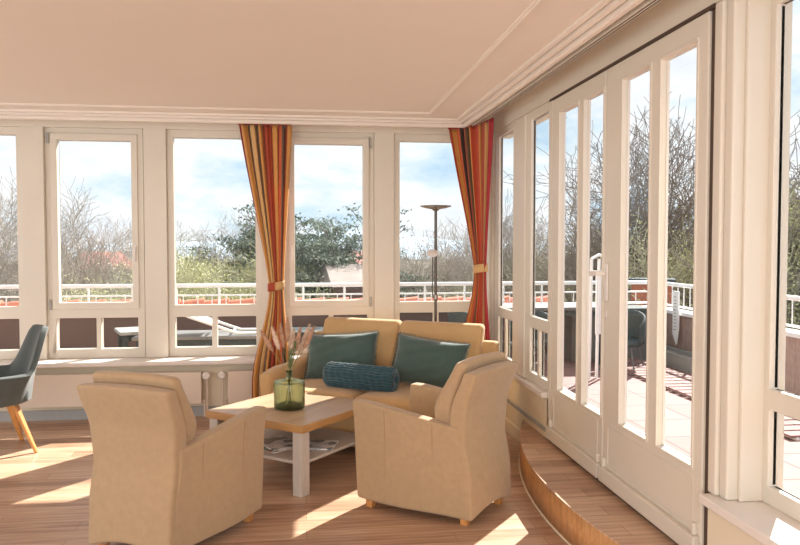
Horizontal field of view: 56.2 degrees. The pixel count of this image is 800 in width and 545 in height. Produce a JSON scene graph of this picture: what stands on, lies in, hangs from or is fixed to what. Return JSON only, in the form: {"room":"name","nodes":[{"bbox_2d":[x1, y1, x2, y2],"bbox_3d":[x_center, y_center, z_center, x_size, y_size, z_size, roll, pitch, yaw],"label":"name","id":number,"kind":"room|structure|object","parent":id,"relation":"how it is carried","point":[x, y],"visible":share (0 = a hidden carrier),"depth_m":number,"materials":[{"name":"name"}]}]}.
{"room":"living room","nodes":[
{"label":"living room","id":0,"kind":"room"},
{"bbox_2d":[0,364,253,410],"bbox_3d":[-2.636,1.088,6.528,6.800,0.612,0.280,0,2,-7],"label":"wall","id":1,"kind":"structure","parent":0,"point":[214,383],"depth_m":6.48,"materials":[{"name":"beige paint"}]},
{"bbox_2d":[0,127,23,359],"bbox_3d":[-3.618,-0.245,6.391,0.810,1.987,0.080,0,2,-7],"label":"window","id":2,"kind":"structure","parent":1,"relation":"in","point":[6,312],"depth_m":6.40,"materials":[{"name":"beige paint"}]},
{"bbox_2d":[19,126,48,359],"bbox_3d":[-3.133,-0.248,6.463,0.190,1.987,0.180,0,2,-7],"label":"trim","id":3,"kind":"structure","parent":1,"relation":"attached to","point":[32,139],"depth_m":6.37,"materials":[{"name":"beige paint"}]},
{"bbox_2d":[45,127,145,358],"bbox_3d":[-2.632,-0.249,6.485,0.810,1.987,0.142,0,2,-7],"label":"window","id":4,"kind":"structure","parent":1,"relation":"in","point":[57,309],"depth_m":6.47,"materials":[{"name":"beige paint"}]},
{"bbox_2d":[0,406,220,421],"bbox_3d":[-2.625,1.207,6.385,6.785,0.085,0.015,0,2,-7],"label":"baseboard","id":5,"kind":"structure","parent":1,"relation":"attached to","point":[74,414],"depth_m":6.34,"materials":[{"name":"grey paint"}]},
{"bbox_2d":[0,354,302,367],"bbox_3d":[-2.621,0.768,6.396,6.800,0.038,0.280,0,2,-7],"label":"windowsill","id":6,"kind":"structure","parent":1,"relation":"on","point":[233,359],"depth_m":6.38,"materials":[{"name":"white stone"}]},
{"bbox_2d":[143,129,168,357],"bbox_3d":[-2.131,-0.253,6.590,0.190,1.987,0.180,0,2,-7],"label":"trim","id":7,"kind":"structure","parent":1,"relation":"attached to","point":[154,140],"depth_m":6.50,"materials":[{"name":"beige paint"}]},
{"bbox_2d":[167,130,261,356],"bbox_3d":[-1.634,-0.255,6.642,0.810,1.987,0.080,0,2,-7],"label":"window","id":8,"kind":"structure","parent":1,"relation":"in","point":[176,310],"depth_m":6.61,"materials":[{"name":"beige paint"}]},
{"bbox_2d":[262,247,268,328],"bbox_3d":[-1.139,-0.258,6.715,0.190,1.987,0.180,0,2,-7],"label":"trim","id":9,"kind":"structure","parent":1,"relation":"attached to","point":[265,294],"depth_m":6.63,"materials":[{"name":"beige paint"}]},
{"bbox_2d":[284,132,373,353],"bbox_3d":[-0.638,-0.259,6.737,0.810,1.987,0.142,0,2,-7],"label":"window","id":10,"kind":"structure","parent":1,"relation":"in","point":[365,306],"depth_m":6.72,"materials":[{"name":"beige paint"}]},
{"bbox_2d":[374,133,393,319],"bbox_3d":[-0.152,-0.263,6.840,0.180,1.987,0.180,0,2,-7],"label":"trim","id":11,"kind":"structure","parent":1,"relation":"attached to","point":[383,142],"depth_m":6.74,"materials":[{"name":"beige paint"}]},
{"bbox_2d":[394,134,473,321],"bbox_3d":[0.336,-0.265,6.892,0.800,1.987,0.080,0,2,-7],"label":"window","id":12,"kind":"structure","parent":1,"relation":"in","point":[461,305],"depth_m":6.82,"materials":[{"name":"beige paint"}]},
{"bbox_2d":[0,119,463,134],"bbox_3d":[-2.642,-1.309,6.483,6.800,0.135,0.180,0,2,-7],"label":"wall","id":13,"kind":"structure","parent":0,"point":[3,122],"depth_m":6.50,"materials":[{"name":"beige paint"}]},
{"bbox_2d":[0,416,567,544],"bbox_3d":[-2.001,1.516,1.531,6.800,0.150,9.820,0,2,-7],"label":"floor","id":14,"kind":"structure","parent":0,"point":[44,494],"depth_m":4.22,"materials":[{"name":"laminate"}]},
{"bbox_2d":[0,324,48,452],"bbox_3d":[-2.871,0.843,5.407,0.640,0.891,0.652,-2,3,-39],"label":"dining chair","id":15,"kind":"object","parent":14,"relation":"on","point":[17,377],"visible":1,"depth_m":5.37,"materials":[{"name":"grey fabric"}]},
{"bbox_2d":[21,371,210,416],"bbox_3d":[-2.389,1.047,6.342,1.544,0.399,0.123,0,2,-7],"label":"radiator","id":16,"kind":"object","parent":14,"relation":"on","point":[49,390],"visible":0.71,"depth_m":6.27,"materials":[{"name":"metal"}]},
{"bbox_2d":[76,371,266,544],"bbox_3d":[-1.170,0.907,3.838,0.675,0.885,0.773,1,2,21],"label":"armchair","id":17,"kind":"object","parent":14,"relation":"on","point":[154,482],"visible":1,"depth_m":3.56,"materials":[{"name":"beige fabric"}]},
{"bbox_2d":[92,371,196,442],"bbox_3d":[-1.234,0.714,3.663,0.491,0.485,0.240,1,2,21],"label":"cushion","id":18,"kind":"object","parent":17,"relation":"on","point":[182,427],"depth_m":3.53,"materials":[{"name":"beige fabric"}]},
{"bbox_2d":[218,370,252,405],"bbox_3d":[-0.721,1.038,6.553,1.694,0.399,0.123,0,2,-7],"label":"radiator","id":19,"kind":"object","parent":14,"relation":"on","point":[239,381],"visible":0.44,"depth_m":6.44,"materials":[{"name":"metal"}]},
{"bbox_2d":[206,392,355,497],"bbox_3d":[-0.699,1.091,4.925,0.790,0.432,0.790,1,3,32],"label":"coffee table","id":20,"kind":"object","parent":14,"relation":"on","point":[300,426],"visible":0.43,"depth_m":4.69,"materials":[{"name":"brown wood"}]},
{"bbox_2d":[264,448,292,452],"bbox_3d":[-0.792,1.104,4.785,0.211,0.006,0.280,-2,3,-42],"label":"magazine","id":21,"kind":"object","parent":20,"relation":"on","point":[266,449],"visible":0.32,"depth_m":4.65,"materials":[{"name":"paper"}]},
{"bbox_3d":[-0.788,1.096,4.795,0.280,0.008,0.211,2,3,35],"label":"magazine","id":22,"kind":"object","parent":21,"relation":"on","visible":0},
{"bbox_2d":[264,435,292,450],"bbox_3d":[-0.782,1.089,4.786,0.211,0.006,0.280,-2,3,-37],"label":"magazine","id":23,"kind":"object","parent":22,"relation":"on","point":[278,442],"visible":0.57,"depth_m":4.76,"materials":[{"name":"paper"}]},
{"bbox_2d":[274,370,304,410],"bbox_3d":[-0.715,0.754,4.837,0.200,0.248,0.200,0,2,-7],"label":"glass vase","id":24,"kind":"object","parent":20,"relation":"on","point":[289,392],"visible":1,"depth_m":4.76,"materials":[{"name":"green glass"}]},
{"bbox_2d":[259,317,315,370],"bbox_3d":[-0.724,0.571,4.830,0.374,0.580,0.119,0,2,-7],"label":"bunch","id":25,"kind":"object","parent":24,"relation":"in","point":[295,342],"visible":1,"depth_m":4.81,"materials":[{"name":"pink plant"}]},
{"bbox_2d":[263,428,354,463],"bbox_3d":[-0.699,1.112,4.925,0.730,0.020,0.730,1,3,32],"label":"shelf","id":26,"kind":"object","parent":20,"relation":"attached to","point":[346,439],"depth_m":4.87,"materials":[{"name":"white wood"}]},
{"bbox_2d":[292,439,338,450],"bbox_3d":[-0.551,1.102,4.795,0.280,0.010,0.211,0,2,8],"label":"magazine","id":27,"kind":"object","parent":20,"relation":"on","point":[314,444],"visible":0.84,"depth_m":4.78,"materials":[{"name":"paper"}]},
{"bbox_2d":[260,317,498,446],"bbox_3d":[-0.150,0.837,5.632,1.627,0.885,0.888,1,2,25],"label":"sofa","id":28,"kind":"object","parent":14,"relation":"on","point":[473,333],"visible":0.27,"depth_m":5.71,"materials":[{"name":"fabric"}]},
{"bbox_2d":[272,378,369,398],"bbox_3d":[-0.515,0.905,5.662,0.679,0.155,0.630,1,2,25],"label":"seat cushion","id":29,"kind":"object","parent":28,"relation":"on","point":[316,386],"depth_m":5.41,"materials":[{"name":"fabric"}]},
{"bbox_2d":[304,330,379,378],"bbox_3d":[-0.459,0.649,5.820,0.646,0.415,0.199,1,2,19],"label":"throw pillow","id":30,"kind":"object","parent":28,"relation":"on","point":[355,348],"visible":0.71,"depth_m":5.77,"materials":[{"name":"teal fabric"}]},
{"bbox_2d":[322,362,399,391],"bbox_3d":[-0.285,0.756,5.421,0.570,0.203,0.187,2,3,23],"label":"bolster cushion","id":31,"kind":"object","parent":28,"relation":"on","point":[335,374],"visible":1,"depth_m":5.35,"materials":[{"name":"fabric"}]},
{"bbox_2d":[322,317,401,366],"bbox_3d":[-0.343,0.616,6.035,0.686,0.475,0.291,1,2,25],"label":"cushion","id":32,"kind":"object","parent":28,"relation":"on","point":[388,329],"depth_m":5.98,"materials":[{"name":"fabric"}]},
{"bbox_2d":[355,383,410,410],"bbox_3d":[0.107,0.917,5.375,0.679,0.155,0.630,1,2,25],"label":"seat cushion","id":33,"kind":"object","parent":28,"relation":"on","point":[400,398],"depth_m":5.19,"materials":[{"name":"fabric"}]},
{"bbox_2d":[390,331,470,387],"bbox_3d":[0.203,0.656,5.450,0.625,0.426,0.197,1,2,25],"label":"throw pillow","id":34,"kind":"object","parent":28,"relation":"on","point":[417,360],"visible":0.72,"depth_m":5.39,"materials":[{"name":"teal fabric"}]},
{"bbox_2d":[394,320,484,382],"bbox_3d":[0.287,0.627,5.745,0.686,0.475,0.291,1,2,25],"label":"cushion","id":35,"kind":"object","parent":28,"relation":"on","point":[473,333],"depth_m":5.73,"materials":[{"name":"fabric"}]},
{"bbox_2d":[352,352,518,525],"bbox_3d":[0.232,0.889,4.293,0.773,0.885,0.676,2,3,34],"label":"armchair","id":36,"kind":"object","parent":14,"relation":"on","point":[448,454],"visible":1,"depth_m":4.05,"materials":[{"name":"beige fabric"}]},
{"bbox_2d":[434,352,504,422],"bbox_3d":[0.380,0.693,4.184,0.240,0.485,0.491,2,3,34],"label":"cushion","id":37,"kind":"object","parent":36,"relation":"on","point":[453,405],"depth_m":3.99,"materials":[{"name":"beige fabric"}]},
{"bbox_2d":[420,205,450,321],"bbox_3d":[0.296,0.351,6.235,0.270,1.808,0.270,0,2,-7],"label":"floor lamp","id":38,"kind":"object","parent":14,"relation":"on","point":[432,253],"visible":0.65,"depth_m":6.20,"materials":[{"name":"metal"}]},
{"bbox_2d":[518,420,676,544],"bbox_3d":[0.955,1.248,4.004,0.327,0.190,3.104,0,2,-7],"label":"step platform","id":39,"kind":"object","parent":14,"relation":"on","point":[578,507],"visible":1,"depth_m":3.87,"materials":[{"name":"laminate"}]},
{"bbox_2d":[0,0,599,118],"bbox_3d":[-2.127,-1.224,1.230,6.500,0.250,9.470,0,2,-7],"label":"ceiling","id":40,"kind":"structure","parent":0,"point":[349,55],"depth_m":4.13,"materials":[{"name":"paint"}]},
{"bbox_2d":[0,0,543,113],"bbox_3d":[-2.246,-1.089,1.100,6.230,0.012,9.230,0,2,-7],"label":"trim","id":41,"kind":"structure","parent":40,"relation":"attached to","point":[535,3],"depth_m":5.66,"materials":[{"name":"paint"}]},
{"bbox_2d":[492,0,720,138],"bbox_3d":[1.271,-1.173,3.605,0.240,0.180,6.320,0,2,-7],"label":"wall","id":42,"kind":"structure","parent":0,"point":[663,16],"depth_m":4.02,"materials":[{"name":"beige paint"}]},
{"bbox_2d":[485,116,762,544],"bbox_3d":[1.248,0.117,3.764,0.260,2.770,6.540,0,2,-7],"label":"wall","id":43,"kind":"structure","parent":0,"point":[720,531],"depth_m":5.28,"materials":[{"name":"beige paint"}]},
{"bbox_2d":[0,0,661,127],"bbox_3d":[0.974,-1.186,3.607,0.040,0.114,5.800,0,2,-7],"label":"trim","id":44,"kind":"structure","parent":43,"relation":"attached to","point":[644,3],"depth_m":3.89,"materials":[{"name":"white paint"}]},
{"bbox_2d":[448,118,493,339],"bbox_3d":[0.625,-0.011,6.294,0.138,2.466,0.630,-1,3,-30],"label":"curtain","id":45,"kind":"object","parent":44,"relation":"hanging from","point":[472,146],"visible":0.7,"depth_m":6.27,"materials":[{"name":"fabric"}]},
{"bbox_2d":[491,133,494,340],"bbox_3d":[0.832,-0.225,6.472,0.080,1.940,0.080,0,2,-7],"label":"trim","id":46,"kind":"structure","parent":43,"relation":"attached to","point":[493,149],"depth_m":6.44,"materials":[{"name":"beige paint"}]},
{"bbox_2d":[494,122,513,360],"bbox_3d":[0.871,-0.211,6.130,0.040,1.940,0.610,0,2,-7],"label":"window","id":47,"kind":"structure","parent":43,"relation":"in","point":[500,311],"depth_m":6.31,"materials":[{"name":"beige paint"}]},
{"bbox_2d":[505,417,519,442],"bbox_3d":[0.828,1.208,6.188,0.015,0.100,1.245,0,2,-7],"label":"baseboard","id":48,"kind":"structure","parent":43,"relation":"attached to","point":[513,430],"depth_m":5.79,"materials":[{"name":"beige paint"}]},
{"bbox_2d":[512,115,526,377],"bbox_3d":[0.934,-0.193,5.674,0.080,1.940,0.310,0,2,-7],"label":"trim","id":49,"kind":"structure","parent":43,"relation":"attached to","point":[520,125],"depth_m":5.62,"materials":[{"name":"beige paint"}]},
{"bbox_2d":[507,398,545,431],"bbox_3d":[0.901,1.032,5.597,0.016,0.027,1.150,0,2,-7],"label":"vent","id":50,"kind":"object","parent":43,"relation":"attached to","point":[510,402],"visible":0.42,"depth_m":5.41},
{"bbox_2d":[514,373,546,397],"bbox_3d":[0.888,0.789,5.851,0.095,0.038,1.685,0,2,-7],"label":"windowsill","id":51,"kind":"structure","parent":43,"relation":"on","point":[525,382],"depth_m":5.28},
{"bbox_2d":[525,102,548,390],"bbox_3d":[0.983,-0.177,5.247,0.040,1.940,0.550,0,2,-7],"label":"window","id":52,"kind":"structure","parent":43,"relation":"in","point":[533,322],"depth_m":5.41,"materials":[{"name":"beige paint"}]},
{"bbox_2d":[547,101,552,425],"bbox_3d":[1.021,-0.010,4.949,0.070,2.250,0.065,0,2,-7],"label":"trim","id":53,"kind":"structure","parent":43,"relation":"attached to","point":[551,102],"depth_m":4.93,"materials":[{"name":"beige paint"}]},
{"bbox_2d":[546,70,606,477],"bbox_3d":[1.049,0.011,4.475,0.066,2.225,0.869,0,2,-7],"label":"door","id":54,"kind":"structure","parent":43,"relation":"in","point":[575,427],"depth_m":4.40,"materials":[{"name":"beige paint"}]},
{"bbox_2d":[549,3,716,544],"bbox_3d":[1.138,0.023,3.979,0.062,2.241,2.000,0,2,-7],"label":"trim","id":55,"kind":"structure","parent":43,"relation":"attached to","point":[712,7],"depth_m":3.02,"materials":[{"name":"wood"}]},
{"bbox_2d":[589,11,711,544],"bbox_3d":[1.148,0.048,3.560,0.101,2.225,1.085,0,2,-7],"label":"door","id":56,"kind":"structure","parent":43,"relation":"in","point":[661,483],"depth_m":3.44,"materials":[{"name":"beige paint"}]},
{"bbox_2d":[708,0,745,499],"bbox_3d":[1.361,-0.086,2.936,0.240,1.940,0.115,0,2,-7],"label":"trim","id":57,"kind":"structure","parent":43,"relation":"attached to","point":[730,20],"depth_m":2.90,"materials":[{"name":"beige paint"}]},
{"bbox_2d":[699,493,799,544],"bbox_3d":[1.470,0.950,1.780,0.245,0.038,2.485,0,2,-7],"label":"window sill","id":58,"kind":"structure","parent":43,"relation":"on","point":[761,521],"depth_m":2.72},
{"bbox_2d":[737,0,792,501],"bbox_3d":[1.400,-0.083,2.874,0.180,1.940,0.022,0,2,-7],"label":"window frame","id":59,"kind":"structure","parent":43,"relation":"attached to","point":[758,12],"depth_m":2.86,"materials":[{"name":"beige paint"}]},
{"bbox_2d":[762,0,799,521],"bbox_3d":[1.479,-0.065,2.404,0.040,1.940,1.000,0,2,-7],"label":"window","id":60,"kind":"structure","parent":43,"relation":"in","point":[776,401],"depth_m":2.83,"materials":[{"name":"beige paint"}]},
{"bbox_3d":[-1.826,-1.265,1.635,7.200,0.200,10.200,0,2,-7],"label":"ceiling","id":61,"kind":"structure","parent":0,"visible":0},
{"bbox_2d":[22,119,437,127],"bbox_3d":[-2.693,-1.291,6.094,6.600,0.100,0.040,0,2,-7],"label":"trim","id":62,"kind":"structure","parent":61,"relation":"attached to","point":[22,119],"depth_m":6.25,"materials":[{"name":"white paint"}]},
{"bbox_2d":[238,124,291,397],"bbox_3d":[-1.130,-0.014,6.328,0.450,2.470,0.114,0,2,-7],"label":"curtain","id":63,"kind":"object","parent":62,"relation":"hanging from","point":[267,147],"visible":0.8,"depth_m":6.31,"materials":[{"name":"fabric"}]},
{"label":"outside","id":64,"kind":"structure","parent":0,"visible":0},
{"bbox_2d":[11,247,511,288],"bbox_3d":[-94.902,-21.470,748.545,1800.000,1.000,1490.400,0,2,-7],"label":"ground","id":65,"kind":"structure","parent":64,"point":[11,247],"depth_m":274.30,"materials":[{"name":"green plant"}]},
{"bbox_2d":[0,169,130,301],"bbox_3d":[-10.093,1.604,19.495,6.817,10.264,7.721,0,2,-12],"label":"bare tree","id":66,"kind":"object","parent":65,"relation":"on","point":[7,279],"visible":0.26,"depth_m":19.50,"materials":[{"name":"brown plant"}]},
{"bbox_2d":[0,177,131,300],"bbox_3d":[-10.448,1.777,23.996,7.194,9.564,6.351,1,3,26],"label":"bare tree","id":67,"kind":"object","parent":65,"relation":"on","point":[88,264],"visible":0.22,"depth_m":23.28,"materials":[{"name":"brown plant"}]},
{"bbox_2d":[10,214,131,284],"bbox_3d":[-14.230,1.674,35.574,7.995,8.858,7.059,-1,2,-19],"label":"bare tree","id":68,"kind":"object","parent":65,"relation":"on","point":[101,234],"visible":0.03,"depth_m":34.47,"materials":[{"name":"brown plant"}]},
{"bbox_2d":[62,258,131,300],"bbox_3d":[-7.900,3.085,19.188,6.924,7.340,7.182,1,2,25],"label":"tree","id":69,"kind":"object","parent":65,"relation":"on","point":[120,281],"visible":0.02,"depth_m":19.02,"materials":[{"name":"plant"}]},
{"bbox_2d":[71,252,131,293],"bbox_3d":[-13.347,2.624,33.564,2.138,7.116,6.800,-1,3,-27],"label":"house","id":70,"kind":"structure","parent":65,"relation":"on","point":[121,256],"depth_m":31.94,"materials":[{"name":"brick"}]},
{"bbox_2d":[73,215,190,299],"bbox_3d":[-10.627,2.031,28.122,6.378,8.731,7.224,-2,3,-44],"label":"bare tree","id":71,"kind":"object","parent":65,"relation":"on","point":[125,233],"visible":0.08,"depth_m":28.11,"materials":[{"name":"grey plant"}]},
{"bbox_2d":[11,226,328,300],"bbox_3d":[-5.960,2.661,19.945,8.285,8.129,7.988,2,3,41],"label":"tree","id":72,"kind":"object","parent":65,"relation":"on","point":[190,280],"visible":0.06,"depth_m":19.41,"materials":[{"name":"plant"}]},
{"bbox_2d":[110,235,253,300],"bbox_3d":[-6.207,2.636,22.648,6.889,7.967,7.145,1,3,34],"label":"tree","id":73,"kind":"object","parent":65,"relation":"on","point":[214,272],"visible":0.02,"depth_m":22.73,"materials":[{"name":"green plant"}]},
{"bbox_2d":[176,205,252,282],"bbox_3d":[-7.016,1.976,27.274,5.916,8.908,6.701,0,2,-10],"label":"bare tree","id":74,"kind":"object","parent":65,"relation":"on","point":[221,228],"visible":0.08,"depth_m":27.11,"materials":[{"name":"grey plant"}]},
{"bbox_2d":[206,231,329,299],"bbox_3d":[-3.890,2.600,22.798,7.256,8.027,7.526,-1,2,-24],"label":"tree","id":75,"kind":"object","parent":65,"relation":"on","point":[249,274],"visible":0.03,"depth_m":22.27,"materials":[{"name":"green plant"}]},
{"bbox_2d":[177,200,361,292],"bbox_3d":[-4.480,1.888,27.468,8.029,9.090,7.078,-1,2,-22],"label":"pine tree","id":76,"kind":"object","parent":65,"relation":"on","point":[240,246],"visible":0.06,"depth_m":26.59,"materials":[{"name":"green plant"}]},
{"bbox_2d":[225,203,448,298],"bbox_3d":[-1.965,2.155,23.886,6.882,8.838,7.806,1,2,14],"label":"pine tree","id":77,"kind":"object","parent":65,"relation":"on","point":[313,255],"visible":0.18,"depth_m":23.18,"materials":[{"name":"green plant"}]},
{"bbox_2d":[4,231,670,260],"bbox_3d":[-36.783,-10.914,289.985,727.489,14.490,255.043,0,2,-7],"label":"hills","id":78,"kind":"structure","parent":65,"relation":"on","point":[419,238],"depth_m":384.19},
{"bbox_2d":[312,264,362,298],"bbox_3d":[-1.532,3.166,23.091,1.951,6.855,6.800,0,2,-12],"label":"house","id":79,"kind":"structure","parent":65,"relation":"on","point":[353,273],"depth_m":21.18,"materials":[{"name":"brick"}]},
{"bbox_2d":[400,236,457,297],"bbox_3d":[0.724,2.249,34.221,7.055,7.816,6.229,2,3,43],"label":"bare tree","id":80,"kind":"object","parent":65,"relation":"on","point":[424,267],"visible":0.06,"depth_m":33.08,"materials":[{"name":"grey plant"}]},
{"bbox_2d":[400,217,471,291],"bbox_3d":[2.240,1.458,40.372,8.714,8.911,7.694,0,2,8],"label":"bare tree","id":81,"kind":"object","parent":65,"relation":"on","point":[460,242],"visible":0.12,"depth_m":39.29,"materials":[{"name":"grey plant"}]},
{"bbox_2d":[356,207,546,297],"bbox_3d":[1.984,2.054,24.219,6.764,8.992,5.972,-1,2,-14],"label":"bare tree","id":82,"kind":"object","parent":65,"relation":"on","point":[461,267],"visible":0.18,"depth_m":23.75,"materials":[{"name":"grey plant"}]},
{"bbox_2d":[438,190,573,295],"bbox_3d":[3.009,1.965,23.465,5.403,9.263,5.677,2,3,39],"label":"bare tree","id":83,"kind":"object","parent":65,"relation":"on","point":[510,245],"visible":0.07,"depth_m":24.11,"materials":[{"name":"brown plant"}]},
{"bbox_2d":[503,220,574,298],"bbox_3d":[4.634,2.276,24.502,6.413,8.526,5.662,1,2,23],"label":"bare tree","id":84,"kind":"object","parent":65,"relation":"on","point":[542,220],"visible":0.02,"depth_m":24.54,"materials":[{"name":"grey plant"}]},
{"bbox_2d":[427,131,692,301],"bbox_3d":[4.695,1.305,21.410,8.234,10.749,7.838,0,2,-6],"label":"bare tree","id":85,"kind":"object","parent":65,"relation":"on","point":[574,203],"visible":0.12,"depth_m":20.98,"materials":[{"name":"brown plant"}]},
{"bbox_2d":[504,192,628,301],"bbox_3d":[6.256,2.026,24.020,6.948,9.077,7.790,2,3,42],"label":"evergreen tree","id":86,"kind":"object","parent":65,"relation":"on","point":[541,221],"visible":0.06,"depth_m":23.25,"materials":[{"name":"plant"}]},
{"bbox_2d":[536,164,694,301],"bbox_3d":[6.277,1.815,22.026,8.289,9.659,7.393,1,2,17],"label":"evergreen tree","id":87,"kind":"object","parent":65,"relation":"on","point":[683,191],"visible":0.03,"depth_m":20.54,"materials":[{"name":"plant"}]},
{"bbox_2d":[504,92,795,309],"bbox_3d":[7.156,1.142,17.893,8.280,11.356,8.699,-1,2,-13],"label":"bare tree","id":88,"kind":"object","parent":65,"relation":"on","point":[681,222],"visible":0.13,"depth_m":18.66,"materials":[{"name":"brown plant"}]},
{"bbox_2d":[503,95,799,301],"bbox_3d":[6.871,1.071,20.784,8.217,11.270,8.633,1,2,24],"label":"bare tree","id":89,"kind":"object","parent":65,"relation":"on","point":[676,129],"visible":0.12,"depth_m":18.70,"materials":[{"name":"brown plant"}]},
{"bbox_2d":[628,277,675,307],"bbox_3d":[4.783,3.522,14.367,0.840,6.830,0.720,1,2,19],"label":"brick chimney stack","id":90,"kind":"object","parent":65,"relation":"on","point":[634,287],"visible":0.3,"depth_m":14.01,"materials":[{"name":"red brick"}]},
{"bbox_2d":[546,203,799,325],"bbox_3d":[5.630,2.725,15.364,7.500,8.362,7.231,0,2,1],"label":"tree","id":91,"kind":"object","parent":65,"relation":"on","point":[677,273],"visible":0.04,"depth_m":15.28,"materials":[{"name":"plant"}]},
{"bbox_2d":[565,160,799,329],"bbox_3d":[7.578,1.987,15.708,8.486,9.814,8.801,-1,3,-32],"label":"tree","id":92,"kind":"object","parent":65,"relation":"on","point":[797,254],"visible":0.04,"depth_m":14.79,"materials":[{"name":"plant"}]},
{"bbox_2d":[593,110,799,328],"bbox_3d":[7.191,1.229,15.555,8.706,11.365,8.287,1,2,23],"label":"bare tree","id":93,"kind":"object","parent":65,"relation":"on","point":[796,139],"visible":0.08,"depth_m":14.88,"materials":[{"name":"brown plant"}]},
{"bbox_2d":[594,217,799,329],"bbox_3d":[8.339,2.390,16.559,7.028,8.940,7.289,-1,2,-24],"label":"tree","id":94,"kind":"object","parent":65,"relation":"on","point":[794,217],"visible":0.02,"depth_m":14.51,"materials":[{"name":"plant"}]},
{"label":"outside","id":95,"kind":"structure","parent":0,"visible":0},
{"bbox_2d":[0,296,547,305],"bbox_3d":[-3.222,0.413,8.949,10.459,0.194,0.193,0,2,-7],"label":"tiles","id":96,"kind":"structure","parent":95,"point":[506,298],"depth_m":9.06,"materials":[{"name":"tile"}]},
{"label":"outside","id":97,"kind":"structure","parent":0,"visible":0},
{"bbox_2d":[510,354,799,497],"bbox_3d":[-1.872,1.469,3.099,12.050,0.420,11.500,0,2,-7],"label":"deck","id":98,"kind":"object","parent":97,"point":[677,406],"depth_m":6.10,"materials":[{"name":"tile"}]},
{"bbox_2d":[114,327,169,356],"bbox_3d":[-2.750,0.834,8.057,0.550,0.460,0.500,-1,3,-27],"label":"garden table","id":99,"kind":"object","parent":98,"relation":"on","point":[125,334],"visible":0.34,"depth_m":7.80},
{"bbox_2d":[132,330,255,346],"bbox_3d":[-2.017,0.856,8.000,1.500,0.420,0.600,0,2,-7],"label":"sun lounger","id":100,"kind":"object","parent":98,"relation":"on","point":[184,337],"visible":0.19,"depth_m":7.76,"materials":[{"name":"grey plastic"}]},
{"bbox_2d":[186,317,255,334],"bbox_3d":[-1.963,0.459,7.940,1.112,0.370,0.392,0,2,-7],"label":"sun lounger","id":101,"kind":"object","parent":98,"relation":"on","point":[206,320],"visible":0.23,"depth_m":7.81,"materials":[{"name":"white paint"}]},
{"bbox_2d":[0,312,546,354],"bbox_3d":[-2.642,1.024,8.804,11.960,1.060,0.120,0,2,-7],"label":"parapet","id":102,"kind":"object","parent":98,"relation":"on","point":[74,332],"depth_m":8.64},
{"bbox_2d":[409,305,799,338],"bbox_3d":[-1.904,0.698,3.120,12.000,0.040,11.610,0,2,-7],"label":"coping","id":103,"kind":"object","parent":102,"relation":"on","point":[789,332],"depth_m":8.48,"materials":[{"name":"white paint"}]},
{"bbox_2d":[0,281,646,305],"bbox_3d":[-2.622,0.293,8.778,11.828,0.323,0.046,0,2,-7],"label":"terrace railing","id":104,"kind":"object","parent":103,"relation":"on","point":[464,284],"visible":0.34,"depth_m":8.95,"materials":[{"name":"white metal"}]},
{"bbox_2d":[672,291,679,343],"bbox_3d":[3.212,0.527,8.720,0.022,0.619,0.130,0,2,-7],"label":"board","id":105,"kind":"object","parent":103,"relation":"hanging from","point":[676,294],"visible":1,"depth_m":8.70,"materials":[{"name":"white paint"}]},
{"bbox_2d":[667,282,799,328],"bbox_3d":[3.900,0.472,4.246,0.046,0.323,10.440,0,2,-7],"label":"terrace railing","id":106,"kind":"object","parent":103,"relation":"on","point":[789,297],"visible":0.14,"depth_m":8.63,"materials":[{"name":"white metal"}]},
{"bbox_2d":[448,312,467,322],"bbox_3d":[0.777,0.727,8.491,0.480,0.643,0.465,-2,3,-37],"label":"garden chair","id":107,"kind":"object","parent":98,"relation":"on","point":[458,317],"visible":0.14,"depth_m":8.30,"materials":[{"name":"grey plastic"}]},
{"bbox_2d":[510,311,547,371],"bbox_3d":[1.367,0.745,8.035,0.465,0.643,0.480,1,3,33],"label":"garden chair","id":108,"kind":"object","parent":98,"relation":"on","point":[541,314],"visible":0.2,"depth_m":8.08,"materials":[{"name":"grey plastic"}]},
{"bbox_2d":[502,303,600,364],"bbox_3d":[1.708,0.710,8.668,1.200,0.660,0.600,0,2,-7],"label":"garden table","id":109,"kind":"object","parent":98,"relation":"on","point":[569,308],"visible":0.07,"depth_m":8.47,"materials":[{"name":"grey plastic"}]},
{"bbox_2d":[588,253,601,378],"bbox_3d":[2.018,0.442,7.641,0.254,1.276,0.034,-1,3,-27],"label":"frame","id":110,"kind":"object","parent":98,"relation":"on","point":[598,278],"visible":0.61,"depth_m":7.62,"materials":[{"name":"white paint"}]},
{"bbox_2d":[564,304,646,361],"bbox_3d":[2.447,0.718,8.964,1.030,0.620,0.530,0,2,-7],"label":"storage bench","id":111,"kind":"object","parent":98,"relation":"on","point":[569,321],"visible":0.28,"depth_m":8.73,"materials":[{"name":"grey plastic"}]},
{"bbox_2d":[666,346,691,372],"bbox_3d":[3.118,0.968,8.453,0.240,0.160,1.000,0,2,-7],"label":"planter box","id":112,"kind":"object","parent":98,"relation":"on","point":[679,359],"visible":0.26,"depth_m":8.25,"materials":[{"name":"grey plastic"}]},
{"bbox_2d":[627,358,799,439],"bbox_3d":[2.752,1.086,7.050,0.500,0.035,3.600,0,2,-7],"label":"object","id":113,"kind":"structure","parent":98,"relation":"on","point":[678,382],"depth_m":7.20,"materials":[{"name":"white paint"}]},
{"bbox_2d":[599,309,645,370],"bbox_3d":[2.428,0.740,8.169,0.465,0.643,0.480,1,3,33],"label":"garden chair","id":114,"kind":"object","parent":113,"relation":"on","point":[636,319],"visible":0.44,"depth_m":8.21,"materials":[{"name":"grey plastic"}]},
{"bbox_2d":[666,313,799,394],"bbox_3d":[3.960,1.221,3.804,0.120,1.060,11.450,0,2,-7],"label":"parapet","id":115,"kind":"object","parent":98,"relation":"on","point":[792,359],"depth_m":6.81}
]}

